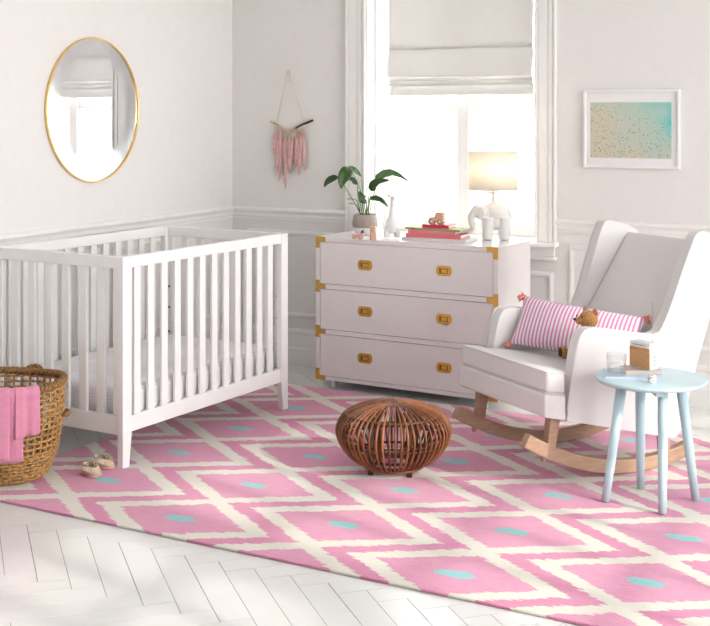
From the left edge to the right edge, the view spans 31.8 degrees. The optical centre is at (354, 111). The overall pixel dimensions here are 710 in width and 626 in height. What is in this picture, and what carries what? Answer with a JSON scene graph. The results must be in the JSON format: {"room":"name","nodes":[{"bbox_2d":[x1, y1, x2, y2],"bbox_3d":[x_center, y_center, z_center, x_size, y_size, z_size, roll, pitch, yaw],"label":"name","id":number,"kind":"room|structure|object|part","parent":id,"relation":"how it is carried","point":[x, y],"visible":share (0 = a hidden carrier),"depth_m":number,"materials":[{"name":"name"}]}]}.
{"room":"bedroom","nodes":[
{"label":"bedroom","id":0,"kind":"room"},
{"bbox_2d":[0,0,231,364],"bbox_3d":[-2.682,-0.001,4.756,0.150,3.320,8.660,0,0,27],"label":"wall","id":1,"kind":"structure","parent":0,"point":[178,53],"depth_m":7.31,"materials":[{"name":"paint"}]},
{"bbox_2d":[44,37,138,182],"bbox_3d":[-1.462,-0.009,6.978,0.017,0.813,0.813,0,0,27],"label":"round mirror","id":2,"kind":"object","parent":1,"relation":"attached to","point":[91,105],"visible":1,"depth_m":6.97,"materials":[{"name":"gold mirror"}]},
{"bbox_2d":[6,236,221,366],"bbox_3d":[-1.977,1.050,5.968,0.015,0.558,4.880,0,0,27],"label":"trim","id":3,"kind":"structure","parent":1,"relation":"attached to","point":[158,241],"depth_m":7.51,"materials":[{"name":"paint"}]},
{"bbox_2d":[0,206,233,245],"bbox_3d":[-2.681,0.665,4.560,0.030,0.077,8.310,0,0,27],"label":"trim","id":4,"kind":"structure","parent":1,"relation":"attached to","point":[173,219],"depth_m":7.16,"materials":[{"name":"paint"}]},
{"bbox_2d":[40,326,221,421],"bbox_3d":[-2.686,1.521,4.562,0.020,0.236,8.310,0,0,27],"label":"baseboard","id":5,"kind":"structure","parent":1,"relation":"attached to","point":[207,330],"depth_m":8.00,"materials":[{"name":"paint"}]},
{"bbox_2d":[0,363,709,625],"bbox_3d":[0.403,1.663,2.977,8.582,0.050,9.486,0,0,27],"label":"floor","id":6,"kind":"structure","parent":0,"point":[56,569],"depth_m":4.32,"materials":[{"name":"white wood"}]},
{"bbox_2d":[0,384,709,625],"bbox_3d":[0.484,1.632,5.520,3.670,0.011,2.478,0,0,30],"label":"area rug","id":7,"kind":"object","parent":6,"relation":"on","point":[489,522],"visible":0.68,"depth_m":5.09,"materials":[{"name":"fabric"}]},
{"bbox_2d":[0,363,70,485],"bbox_3d":[-1.539,1.398,5.551,0.527,0.448,0.522,0,0,0],"label":"woven basket","id":8,"kind":"object","parent":7,"relation":"on","point":[31,468],"visible":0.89,"depth_m":5.47,"materials":[{"name":"brown wicker"}]},
{"bbox_2d":[0,385,39,463],"bbox_3d":[-1.578,1.338,5.342,0.443,0.325,0.156,0,0,8],"label":"throw","id":9,"kind":"object","parent":8,"relation":"hanging from","point":[19,406],"visible":1,"depth_m":5.30,"materials":[{"name":"pink fabric"}]},
{"bbox_3d":[-1.292,1.351,5.581,0.030,0.025,0.094,0,0,-8],"label":"handle","id":10,"kind":"part","parent":8,"relation":"part of","materials":[{"name":"brown wicker"}]},
{"bbox_2d":[80,461,101,477],"bbox_3d":[-1.177,1.600,5.560,0.113,0.053,0.084,0,0,40],"label":"shoe","id":11,"kind":"object","parent":7,"relation":"on","point":[90,469],"visible":1,"depth_m":5.53,"materials":[{"name":"fabric"}]},
{"bbox_2d":[93,454,114,469],"bbox_3d":[-1.147,1.600,5.685,0.113,0.053,0.084,0,0,28],"label":"shoe","id":12,"kind":"object","parent":7,"relation":"on","point":[104,461],"visible":0.94,"depth_m":5.66,"materials":[{"name":"fabric"}]},
{"bbox_2d":[0,226,287,468],"bbox_3d":[-1.074,1.145,6.454,0.847,0.962,1.340,0,0,31],"label":"crib","id":13,"kind":"object","parent":7,"relation":"on","point":[40,260],"visible":0.84,"depth_m":6.08,"materials":[{"name":"white paint"}]},
{"bbox_3d":[-1.409,0.692,5.896,0.779,0.055,0.036,0,0,31],"label":"rail","id":14,"kind":"part","parent":13,"relation":"part of","materials":[{"name":"white paint"}]},
{"bbox_3d":[-1.409,1.436,5.896,0.779,0.086,0.028,0,0,31],"label":"rail","id":15,"kind":"part","parent":13,"relation":"part of","materials":[{"name":"white paint"}]},
{"bbox_3d":[-1.423,0.691,6.663,0.030,0.053,1.216,0,0,31],"label":"rail","id":16,"kind":"part","parent":13,"relation":"part of","materials":[{"name":"white paint"}]},
{"bbox_3d":[-1.054,1.145,5.697,0.034,0.962,0.062,0,0,31],"label":"corner post","id":17,"kind":"part","parent":13,"relation":"part of","materials":[{"name":"white paint"}]},
{"bbox_2d":[9,334,265,413],"bbox_3d":[-1.074,1.348,6.454,0.764,0.169,1.244,0,0,31],"label":"mattress","id":18,"kind":"object","parent":13,"relation":"on","point":[92,355],"visible":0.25,"depth_m":6.23,"materials":[{"name":"white fabric"}]},
{"bbox_3d":[-1.094,1.145,7.211,0.034,0.962,0.062,0,0,31],"label":"corner post","id":19,"kind":"part","parent":13,"relation":"part of","materials":[{"name":"white paint"}]},
{"bbox_3d":[-0.726,0.691,6.245,0.030,0.053,1.216,0,0,31],"label":"rail","id":20,"kind":"part","parent":13,"relation":"part of","materials":[{"name":"white paint"}]},
{"bbox_3d":[-0.726,1.435,6.245,0.026,0.073,1.216,0,0,31],"label":"rail","id":21,"kind":"part","parent":13,"relation":"part of","materials":[{"name":"white paint"}]},
{"bbox_3d":[-0.740,0.692,7.011,0.779,0.055,0.036,0,0,31],"label":"rail","id":22,"kind":"part","parent":13,"relation":"part of","materials":[{"name":"white paint"}]},
{"bbox_3d":[-0.397,1.145,6.793,0.034,0.962,0.062,0,0,31],"label":"corner post","id":23,"kind":"part","parent":13,"relation":"part of","materials":[{"name":"white paint"}]},
{"bbox_2d":[335,398,451,477],"bbox_3d":[0.174,1.469,5.640,0.528,0.314,0.528,0,0,-23],"label":"ottoman","id":24,"kind":"object","parent":7,"relation":"on","point":[426,455],"visible":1,"depth_m":5.51,"materials":[{"name":"wicker"}]},
{"bbox_3d":[0.072,1.486,5.574,0.032,0.281,0.027,0,0,-18],"label":"post leg","id":25,"kind":"part","parent":24,"relation":"part of","materials":[{"name":"wicker"}]},
{"bbox_3d":[0.108,1.486,5.742,0.027,0.281,0.032,0,0,-18],"label":"post leg","id":26,"kind":"part","parent":24,"relation":"part of","materials":[{"name":"wicker"}]},
{"bbox_3d":[0.241,1.486,5.538,0.027,0.281,0.032,0,0,-18],"label":"post leg","id":27,"kind":"part","parent":24,"relation":"part of","materials":[{"name":"wicker"}]},
{"bbox_3d":[0.277,1.486,5.706,0.027,0.281,0.032,0,0,42],"label":"post leg","id":28,"kind":"part","parent":24,"relation":"part of","materials":[{"name":"wicker"}]},
{"bbox_2d":[452,219,709,473],"bbox_3d":[1.094,1.087,5.858,1.123,1.078,0.745,0,0,-26],"label":"rocking chair","id":29,"kind":"object","parent":7,"relation":"on","point":[624,270],"visible":0.84,"depth_m":5.68,"materials":[{"name":"fabric"}]},
{"bbox_3d":[0.604,1.384,5.932,0.079,0.210,0.044,0,0,-27],"label":"leg","id":30,"kind":"part","parent":29,"relation":"part of","materials":[{"name":"brown wood"}]},
{"bbox_3d":[0.991,1.348,5.807,0.752,0.271,0.704,0,0,-27],"label":"seat","id":31,"kind":"part","parent":29,"relation":"part of","materials":[{"name":"fabric"}]},
{"bbox_2d":[463,345,565,392],"bbox_3d":[0.953,1.204,5.787,0.638,0.176,0.700,0,0,-27],"label":"seat cushion","id":32,"kind":"object","parent":29,"relation":"on","point":[489,368],"depth_m":5.68,"materials":[{"name":"fabric"}]},
{"bbox_3d":[0.859,1.384,5.422,0.079,0.210,0.044,0,0,-27],"label":"leg","id":33,"kind":"part","parent":29,"relation":"part of","materials":[{"name":"brown wood"}]},
{"bbox_3d":[1.028,1.013,6.193,0.930,0.927,0.086,0,0,-27],"label":"panel","id":34,"kind":"part","parent":29,"relation":"part of","materials":[{"name":"fabric"}]},
{"bbox_2d":[503,291,651,350],"bbox_3d":[1.042,1.036,5.849,0.688,0.316,0.188,0,0,33],"label":"lumbar pillow","id":35,"kind":"object","parent":29,"relation":"on","point":[543,324],"visible":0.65,"depth_m":5.87,"materials":[{"name":"pink fabric"}]},
{"bbox_2d":[558,306,597,358],"bbox_3d":[1.026,1.010,5.636,0.181,0.248,0.138,0,0,-26],"label":"teddy bear","id":36,"kind":"object","parent":29,"relation":"on","point":[587,317],"visible":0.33,"depth_m":5.61},
{"bbox_2d":[588,232,684,331],"bbox_3d":[1.365,0.961,5.993,0.518,0.695,0.598,0,0,-27],"label":"cushion","id":37,"kind":"object","parent":29,"relation":"on","point":[628,272],"depth_m":6.05,"materials":[{"name":"fabric"}]},
{"bbox_3d":[1.322,1.013,5.604,0.930,0.927,0.086,0,0,-27],"label":"panel","id":38,"kind":"part","parent":29,"relation":"part of","materials":[{"name":"fabric"}]},
{"bbox_3d":[1.410,1.488,5.697,0.057,0.178,0.044,0,0,-27],"label":"leg","id":39,"kind":"part","parent":29,"relation":"part of","materials":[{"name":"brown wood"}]},
{"bbox_2d":[595,367,707,514],"bbox_3d":[1.236,1.368,5.196,0.458,0.519,0.458,0,0,0],"label":"side table","id":40,"kind":"object","parent":7,"relation":"on","point":[678,381],"visible":0.83,"depth_m":5.17,"materials":[{"name":"blue paint"}]},
{"bbox_3d":[1.082,1.377,5.190,0.109,0.500,0.045,0,0,0],"label":"leg","id":41,"kind":"part","parent":40,"relation":"part of","materials":[{"name":"blue paint"}]},
{"bbox_2d":[603,368,662,380],"bbox_3d":[1.164,1.104,5.225,0.235,0.011,0.171,0,0,8],"label":"picture book","id":42,"kind":"object","parent":40,"relation":"on","point":[609,373],"visible":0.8,"depth_m":5.18,"materials":[{"name":"paper"}]},
{"bbox_2d":[619,365,661,374],"bbox_3d":[1.204,1.090,5.250,0.150,0.017,0.116,0,0,-2],"label":"notebook","id":43,"kind":"object","parent":42,"relation":"on","point":[627,369],"visible":0.87,"depth_m":5.20,"materials":[{"name":"paper"}]},
{"bbox_2d":[630,302,658,369],"bbox_3d":[1.219,0.940,5.246,0.060,0.282,0.114,0,0,-36],"label":"radio","id":44,"kind":"object","parent":43,"relation":"on","point":[644,354],"visible":1,"depth_m":5.21,"materials":[{"name":"white plastic"}]},
{"bbox_2d":[630,346,649,368],"bbox_3d":[1.196,1.034,5.231,0.005,0.083,0.106,0,0,-36],"label":"speaker grille","id":45,"kind":"object","parent":44,"relation":"attached to","point":[639,355],"depth_m":5.22,"materials":[{"name":"brown wood"}]},
{"bbox_3d":[1.226,1.377,5.335,0.045,0.499,0.096,0,0,19],"label":"leg","id":46,"kind":"part","parent":40,"relation":"part of","materials":[{"name":"blue paint"}]},
{"bbox_2d":[647,374,656,382],"bbox_3d":[1.214,1.092,5.081,0.039,0.037,0.037,0,0,27],"label":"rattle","id":47,"kind":"object","parent":40,"relation":"on","point":[651,378],"visible":1,"depth_m":5.07,"materials":[{"name":"white paint"}]},
{"bbox_3d":[1.253,1.377,5.056,0.045,0.499,0.095,0,0,11],"label":"leg","id":48,"kind":"part","parent":40,"relation":"part of","materials":[{"name":"blue paint"}]},
{"bbox_3d":[1.389,1.377,5.199,0.103,0.500,0.045,0,0,0],"label":"leg","id":49,"kind":"part","parent":40,"relation":"part of","materials":[{"name":"blue paint"}]},
{"bbox_2d":[316,231,529,407],"bbox_3d":[0.388,1.190,7.286,1.181,0.898,0.462,0,0,31],"label":"dresser","id":50,"kind":"object","parent":6,"relation":"on","point":[393,312],"visible":0.91,"depth_m":7.09,"materials":[{"name":"paint"}]},
{"bbox_3d":[-0.124,1.613,7.386,0.026,0.052,0.026,0,0,31],"label":"leg","id":51,"kind":"part","parent":50,"relation":"part of","materials":[{"name":"paint"}]},
{"bbox_2d":[352,230,363,238],"bbox_3d":[0.018,0.714,7.249,0.072,0.056,0.035,0,0,20],"label":"animal","id":52,"kind":"object","parent":50,"relation":"on","point":[360,236],"visible":1,"depth_m":7.24},
{"bbox_3d":[0.057,1.433,7.219,0.096,0.057,0.010,0,0,31],"label":"recessed pull","id":53,"kind":"part","parent":50,"relation":"part of","materials":[{"name":"gold metal"}]},
{"bbox_3d":[0.057,1.161,7.219,0.096,0.057,0.010,0,0,31],"label":"recessed pull","id":54,"kind":"part","parent":50,"relation":"part of","materials":[{"name":"gold metal"}]},
{"bbox_3d":[0.057,0.892,7.219,0.096,0.057,0.010,0,0,31],"label":"recessed pull","id":55,"kind":"part","parent":50,"relation":"part of","materials":[{"name":"gold metal"}]},
{"bbox_2d":[324,166,408,234],"bbox_3d":[0.066,0.536,7.530,0.512,0.414,0.163,0,0,-6],"label":"potted plant","id":56,"kind":"object","parent":50,"relation":"on","point":[361,221],"visible":0.99,"depth_m":7.50,"materials":[{"name":"green plant"}]},
{"bbox_3d":[0.060,0.660,7.533,0.156,0.080,0.156,0,0,0],"label":"pot","id":57,"kind":"part","parent":56,"relation":"part of","materials":[{"name":"white ceramic"}]},
{"bbox_2d":[370,232,375,239],"bbox_3d":[0.104,0.720,7.193,0.033,0.045,0.033,0,0,-9],"label":"wooden block","id":58,"kind":"object","parent":50,"relation":"on","point":[372,234],"visible":1,"depth_m":7.18,"materials":[{"name":"brown wood"}]},
{"bbox_2d":[370,226,375,231],"bbox_3d":[0.104,0.681,7.193,0.033,0.033,0.033,0,0,14],"label":"wooden block","id":59,"kind":"object","parent":58,"relation":"on","point":[372,228],"visible":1,"depth_m":7.18,"materials":[{"name":"brown wood"}]},
{"bbox_2d":[384,193,399,237],"bbox_3d":[0.216,0.606,7.274,0.096,0.262,0.058,0,0,0],"label":"giraffe figurine","id":60,"kind":"object","parent":50,"relation":"on","point":[391,227],"visible":1,"depth_m":7.25,"materials":[{"name":"ceramic"}]},
{"bbox_3d":[0.364,1.440,7.244,1.116,0.243,0.350,0,0,31],"label":"drawer","id":61,"kind":"part","parent":50,"relation":"part of","materials":[{"name":"paint"}]},
{"bbox_3d":[0.364,1.169,7.244,1.116,0.234,0.350,0,0,31],"label":"drawer","id":62,"kind":"part","parent":50,"relation":"part of","materials":[{"name":"paint"}]},
{"bbox_3d":[0.364,0.895,7.244,1.116,0.244,0.350,0,0,31],"label":"drawer","id":63,"kind":"part","parent":50,"relation":"part of","materials":[{"name":"paint"}]},
{"bbox_2d":[402,236,478,242],"bbox_3d":[0.492,0.734,7.187,0.400,0.018,0.191,0,0,28],"label":"hardcover book","id":64,"kind":"object","parent":50,"relation":"on","point":[469,239],"visible":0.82,"depth_m":7.10,"materials":[{"name":"paper"}]},
{"bbox_2d":[406,233,469,238],"bbox_3d":[0.480,0.712,7.187,0.335,0.024,0.171,0,0,24],"label":"hardcover book","id":65,"kind":"object","parent":64,"relation":"on","point":[417,235],"visible":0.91,"depth_m":7.11,"materials":[{"name":"paper"}]},
{"bbox_2d":[408,229,465,234],"bbox_3d":[0.476,0.690,7.187,0.300,0.019,0.161,0,0,30],"label":"hardcover book","id":66,"kind":"object","parent":65,"relation":"on","point":[409,230],"visible":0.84,"depth_m":7.12,"materials":[{"name":"paper"}]},
{"bbox_2d":[405,225,472,231],"bbox_3d":[0.488,0.675,7.187,0.360,0.011,0.171,0,0,33],"label":"hardcover book","id":67,"kind":"object","parent":66,"relation":"on","point":[416,227],"visible":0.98,"depth_m":7.12,"materials":[{"name":"paper"}]},
{"bbox_2d":[422,223,454,228],"bbox_3d":[0.486,0.660,7.187,0.165,0.019,0.111,0,0,27],"label":"hardcover book","id":68,"kind":"object","parent":67,"relation":"on","point":[427,225],"visible":0.91,"depth_m":7.15,"materials":[{"name":"paper"}]},
{"bbox_2d":[428,212,444,224],"bbox_3d":[0.472,0.615,7.178,0.095,0.070,0.052,0,0,26],"label":"toy car","id":69,"kind":"object","parent":68,"relation":"on","point":[439,217],"visible":1,"depth_m":7.16,"materials":[{"name":"brown wood"}]},
{"bbox_3d":[0.496,1.433,6.958,0.096,0.057,0.010,0,0,31],"label":"recessed pull","id":70,"kind":"part","parent":50,"relation":"part of","materials":[{"name":"gold metal"}]},
{"bbox_3d":[0.496,1.161,6.958,0.096,0.057,0.010,0,0,31],"label":"recessed pull","id":71,"kind":"part","parent":50,"relation":"part of","materials":[{"name":"gold metal"}]},
{"bbox_3d":[0.496,0.892,6.958,0.096,0.057,0.010,0,0,31],"label":"recessed pull","id":72,"kind":"part","parent":50,"relation":"part of","materials":[{"name":"gold metal"}]},
{"bbox_2d":[466,150,517,240],"bbox_3d":[0.798,0.486,7.191,0.283,0.513,0.283,0,0,-37],"label":"lamp","id":73,"kind":"object","parent":50,"relation":"on","point":[488,170],"visible":1,"depth_m":7.12,"materials":[{"name":"white ceramic"}]},
{"bbox_3d":[0.798,0.341,7.191,0.284,0.223,0.284,0,0,0],"label":"lamp shade","id":74,"kind":"part","parent":73,"relation":"part of","materials":[{"name":"fabric"}]},
{"bbox_2d":[232,0,709,365],"bbox_3d":[2.348,-0.001,6.865,7.218,3.320,0.350,0,0,27],"label":"wall","id":75,"kind":"structure","parent":0,"point":[602,44],"depth_m":7.25,"materials":[{"name":"paint"}]},
{"bbox_2d":[270,70,312,188],"bbox_3d":[-0.411,0.117,8.042,0.321,0.776,0.040,0,0,27],"label":"wall hanging","id":76,"kind":"object","parent":75,"relation":"attached to","point":[283,148],"depth_m":8.04,"materials":[{"name":"pink fabric"}]},
{"bbox_3d":[-0.415,-0.095,8.053,0.211,0.351,0.025,0,0,27],"label":"cord","id":77,"kind":"part","parent":76,"relation":"part of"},
{"bbox_2d":[345,0,558,260],"bbox_3d":[0.622,-0.251,7.687,1.418,2.240,0.405,0,0,27],"label":"window","id":78,"kind":"structure","parent":75,"relation":"in","point":[542,235],"depth_m":7.81,"materials":[{"name":"paint"}]},
{"bbox_3d":[0.004,-0.234,7.840,0.138,1.995,0.030,0,0,27],"label":"casing","id":79,"kind":"part","parent":78,"relation":"part of","materials":[{"name":"paint"}]},
{"bbox_3d":[0.691,-0.171,7.812,1.101,1.869,0.070,0,0,27],"label":"frame","id":80,"kind":"part","parent":78,"relation":"part of","materials":[{"name":"paint"}]},
{"bbox_2d":[387,0,533,95],"bbox_3d":[0.647,-0.600,7.717,0.971,1.002,0.078,0,0,27],"label":"blind","id":81,"kind":"object","parent":78,"relation":"attached to","point":[437,47],"visible":1,"depth_m":7.70,"materials":[{"name":"fabric"}]},
{"bbox_3d":[0.646,-0.724,7.715,0.963,0.674,0.031,0,0,27],"label":"panel","id":82,"kind":"part","parent":81,"relation":"part of","materials":[{"name":"fabric"}]},
{"bbox_3d":[1.115,-0.234,7.277,0.128,1.995,0.030,0,0,27],"label":"casing","id":83,"kind":"part","parent":78,"relation":"part of","materials":[{"name":"paint"}]},
{"bbox_2d":[233,206,709,237],"bbox_3d":[2.329,0.665,6.662,7.068,0.077,0.030,0,0,27],"label":"trim","id":84,"kind":"structure","parent":75,"relation":"attached to","point":[562,225],"depth_m":7.25,"materials":[{"name":"paint"}]},
{"bbox_2d":[240,323,709,408],"bbox_3d":[2.332,1.521,6.666,7.068,0.236,0.020,0,0,27],"label":"baseboard","id":85,"kind":"structure","parent":75,"relation":"attached to","point":[301,342],"depth_m":8.00,"materials":[{"name":"paint"}]},
{"bbox_2d":[247,228,709,351],"bbox_3d":[1.762,1.050,6.958,5.548,0.558,0.015,0,0,27],"label":"trim","id":86,"kind":"structure","parent":75,"relation":"attached to","point":[572,247],"depth_m":7.28,"materials":[{"name":"paint"}]},
{"bbox_2d":[583,89,680,168],"bbox_3d":[1.565,0.098,7.051,0.550,0.445,0.026,0,0,27],"label":"framed print","id":87,"kind":"object","parent":75,"relation":"attached to","point":[637,128],"visible":1,"depth_m":7.05}
]}

